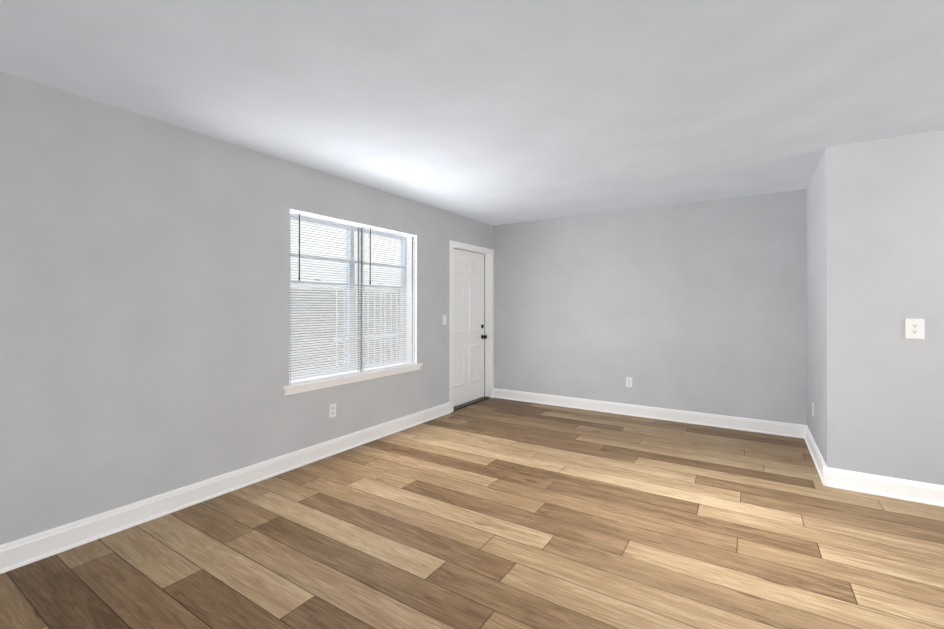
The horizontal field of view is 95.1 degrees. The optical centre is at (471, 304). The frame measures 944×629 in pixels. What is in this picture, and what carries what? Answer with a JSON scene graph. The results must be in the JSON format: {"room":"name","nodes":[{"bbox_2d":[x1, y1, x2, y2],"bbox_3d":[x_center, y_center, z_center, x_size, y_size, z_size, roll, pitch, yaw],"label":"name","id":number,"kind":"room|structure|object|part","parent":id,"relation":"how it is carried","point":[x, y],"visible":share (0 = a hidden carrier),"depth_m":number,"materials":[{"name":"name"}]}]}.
{"room":"empty living room","nodes":[
{"label":"empty living room","id":0,"kind":"room"},
{"bbox_2d":[0,71,492,544],"bbox_3d":[-1.876,0.084,2.987,0.250,2.440,8.055,0,0,33],"label":"wall","id":1,"kind":"structure","parent":0,"point":[144,307],"depth_m":2.64,"materials":[{"name":"grey paint"}]},
{"bbox_2d":[0,402,450,573],"bbox_3d":[-2.104,1.237,2.374,0.026,0.130,6.784,0,0,33],"label":"baseboard","id":2,"kind":"structure","parent":1,"relation":"attached to","point":[18,553],"depth_m":2.74,"materials":[{"name":"white wood"}]},
{"bbox_2d":[329,403,335,417],"bbox_3d":[-1.216,0.926,3.770,0.009,0.117,0.072,0,0,33],"label":"outlet","id":3,"kind":"object","parent":1,"relation":"attached to","point":[332,410],"visible":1,"depth_m":3.77,"materials":[{"name":"white plastic"}]},
{"bbox_2d":[290,214,406,379],"bbox_3d":[-1.179,-0.057,4.177,0.065,1.404,1.560,0,0,33],"label":"window","id":4,"kind":"structure","parent":1,"relation":"in","point":[404,269],"depth_m":4.17,"materials":[{"name":"white plastic"}]},
{"bbox_2d":[290,284,400,368],"bbox_3d":[-1.202,0.212,4.192,0.001,0.807,1.500,0,0,33],"label":"fence","id":5,"kind":"object","parent":4,"relation":"attached to","point":[341,312],"visible":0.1,"depth_m":4.07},
{"bbox_2d":[290,221,402,343],"bbox_3d":[-1.178,-0.201,4.177,0.030,1.087,1.510,0,0,33],"label":"panel","id":6,"kind":"object","parent":4,"relation":"attached to","point":[344,280],"visible":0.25,"depth_m":4.06,"materials":[{"name":"clear glass"}]},
{"bbox_2d":[289,210,414,384],"bbox_3d":[-1.050,-0.058,4.095,0.028,1.398,1.548,0,0,33],"label":"window blinds","id":7,"kind":"object","parent":4,"relation":"attached to","point":[321,218],"visible":0.98,"depth_m":3.94,"materials":[{"name":"white plastic"}]},
{"bbox_2d":[298,214,370,284],"bbox_3d":[-1.191,-0.462,3.833,0.014,0.540,0.792,0,0,33],"label":"wand","id":8,"kind":"object","parent":7,"relation":"hanging from","point":[299,253],"visible":0.98,"depth_m":3.50,"materials":[{"name":"grey plastic"}]},
{"bbox_2d":[289,227,414,384],"bbox_3d":[-1.051,-0.049,4.095,0.030,1.380,1.536,0,0,33],"label":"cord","id":9,"kind":"object","parent":7,"relation":"attached to","point":[361,281],"visible":0.58,"depth_m":4.11,"materials":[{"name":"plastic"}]},
{"bbox_2d":[283,363,422,395],"bbox_3d":[-1.054,0.680,4.094,0.141,0.070,1.680,0,0,33],"label":"trim","id":10,"kind":"structure","parent":1,"relation":"attached to","point":[323,383],"depth_m":3.88,"materials":[{"name":"white wood"}]},
{"bbox_2d":[334,288,398,366],"bbox_3d":[-1.100,0.300,4.607,0.020,0.930,0.910,0,0,33],"label":"guard","id":11,"kind":"object","parent":1,"relation":"attached to","point":[368,323],"depth_m":4.59,"materials":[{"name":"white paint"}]},
{"bbox_2d":[443,315,446,324],"bbox_3d":[-0.320,0.183,5.153,0.022,0.117,0.072,0,0,33],"label":"light switch","id":12,"kind":"object","parent":1,"relation":"attached to","point":[444,319],"visible":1,"depth_m":5.16,"materials":[{"name":"white plastic"}]},
{"bbox_2d":[453,248,486,406],"bbox_3d":[-0.060,0.293,5.731,0.114,2.010,0.906,0,0,33],"label":"door leaf","id":13,"kind":"structure","parent":1,"relation":"in","point":[468,322],"depth_m":5.77,"materials":[{"name":"white paint"}]},
{"bbox_3d":[0.173,0.382,6.050,0.069,0.208,0.066,0,0,33],"label":"door leaf knob","id":14,"kind":"part","parent":13,"relation":"part of","materials":[{"name":"black metal"}]},
{"bbox_2d":[449,240,493,411],"bbox_3d":[-0.087,0.267,5.751,0.266,2.094,1.060,0,0,33],"label":"door frame","id":15,"kind":"structure","parent":1,"relation":"attached to","point":[465,245],"depth_m":6.08,"materials":[{"name":"white wood"}]},
{"bbox_3d":[-0.067,0.291,5.739,0.007,2.014,0.912,0,0,33],"label":"door jamb weatherstrip","id":16,"kind":"part","parent":15,"relation":"part of","materials":[{"name":"white wood"}]},
{"bbox_2d":[0,398,943,628],"bbox_3d":[0.845,1.357,1.112,6.850,0.120,8.255,0,0,33],"label":"floor","id":17,"kind":"structure","parent":0,"point":[494,513],"depth_m":2.33,"materials":[{"name":"brown wood"}]},
{"bbox_2d":[453,396,489,410],"bbox_3d":[-0.087,1.306,5.747,0.226,0.016,0.916,0,0,33],"label":"threshold","id":18,"kind":"object","parent":17,"relation":"on","point":[457,407],"visible":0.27,"depth_m":5.67,"materials":[{"name":"grey metal"}]},
{"bbox_2d":[0,0,943,224],"bbox_3d":[0.845,-1.203,1.122,6.850,0.120,8.255,0,0,33],"label":"ceiling","id":19,"kind":"structure","parent":0,"point":[495,112],"depth_m":2.23,"materials":[{"name":"white paint"}]},
{"bbox_2d":[493,189,806,424],"bbox_3d":[1.842,0.092,5.265,3.537,2.440,0.200,0,0,33],"label":"wall","id":20,"kind":"structure","parent":0,"point":[700,306],"depth_m":4.92,"materials":[{"name":"grey paint"}]},
{"bbox_2d":[626,377,631,386],"bbox_3d":[1.863,0.921,5.124,0.072,0.117,0.009,0,0,33],"label":"outlet","id":21,"kind":"object","parent":20,"relation":"attached to","point":[628,381],"visible":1,"depth_m":5.12,"materials":[{"name":"white plastic"}]},
{"bbox_2d":[493,388,799,437],"bbox_3d":[1.781,1.247,5.167,3.537,0.130,0.027,0,0,33],"label":"baseboard","id":22,"kind":"structure","parent":20,"relation":"attached to","point":[706,419],"depth_m":4.92,"materials":[{"name":"white wood"}]},
{"bbox_2d":[806,129,943,484],"bbox_3d":[4.262,0.084,2.927,3.063,2.440,1.512,0,0,33],"label":"wall","id":23,"kind":"structure","parent":0,"point":[875,275],"depth_m":2.97,"materials":[{"name":"grey paint"}]},
{"bbox_2d":[800,424,825,475],"bbox_3d":[2.902,1.241,3.663,0.026,0.130,1.230,0,0,33],"label":"baseboard","id":24,"kind":"structure","parent":23,"relation":"attached to","point":[805,433],"depth_m":3.74,"materials":[{"name":"white wood"}]},
{"bbox_2d":[820,464,943,506],"bbox_3d":[3.734,1.236,2.349,2.849,0.130,0.026,0,0,33],"label":"baseboard","id":25,"kind":"structure","parent":23,"relation":"attached to","point":[909,490],"depth_m":2.94,"materials":[{"name":"white wood"}]},
{"bbox_2d":[905,319,923,338],"bbox_3d":[2.941,0.161,2.869,0.092,0.135,0.015,0,0,33],"label":"light switch","id":26,"kind":"object","parent":23,"relation":"attached to","point":[914,328],"visible":1,"depth_m":2.87,"materials":[{"name":"white plastic"}]},
{"label":"outside","id":27,"kind":"structure","parent":0,"visible":0},
{"bbox_2d":[290,219,399,371],"bbox_3d":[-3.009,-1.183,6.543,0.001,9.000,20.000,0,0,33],"label":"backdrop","id":28,"kind":"structure","parent":27,"point":[356,248],"depth_m":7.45,"materials":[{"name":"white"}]}
]}

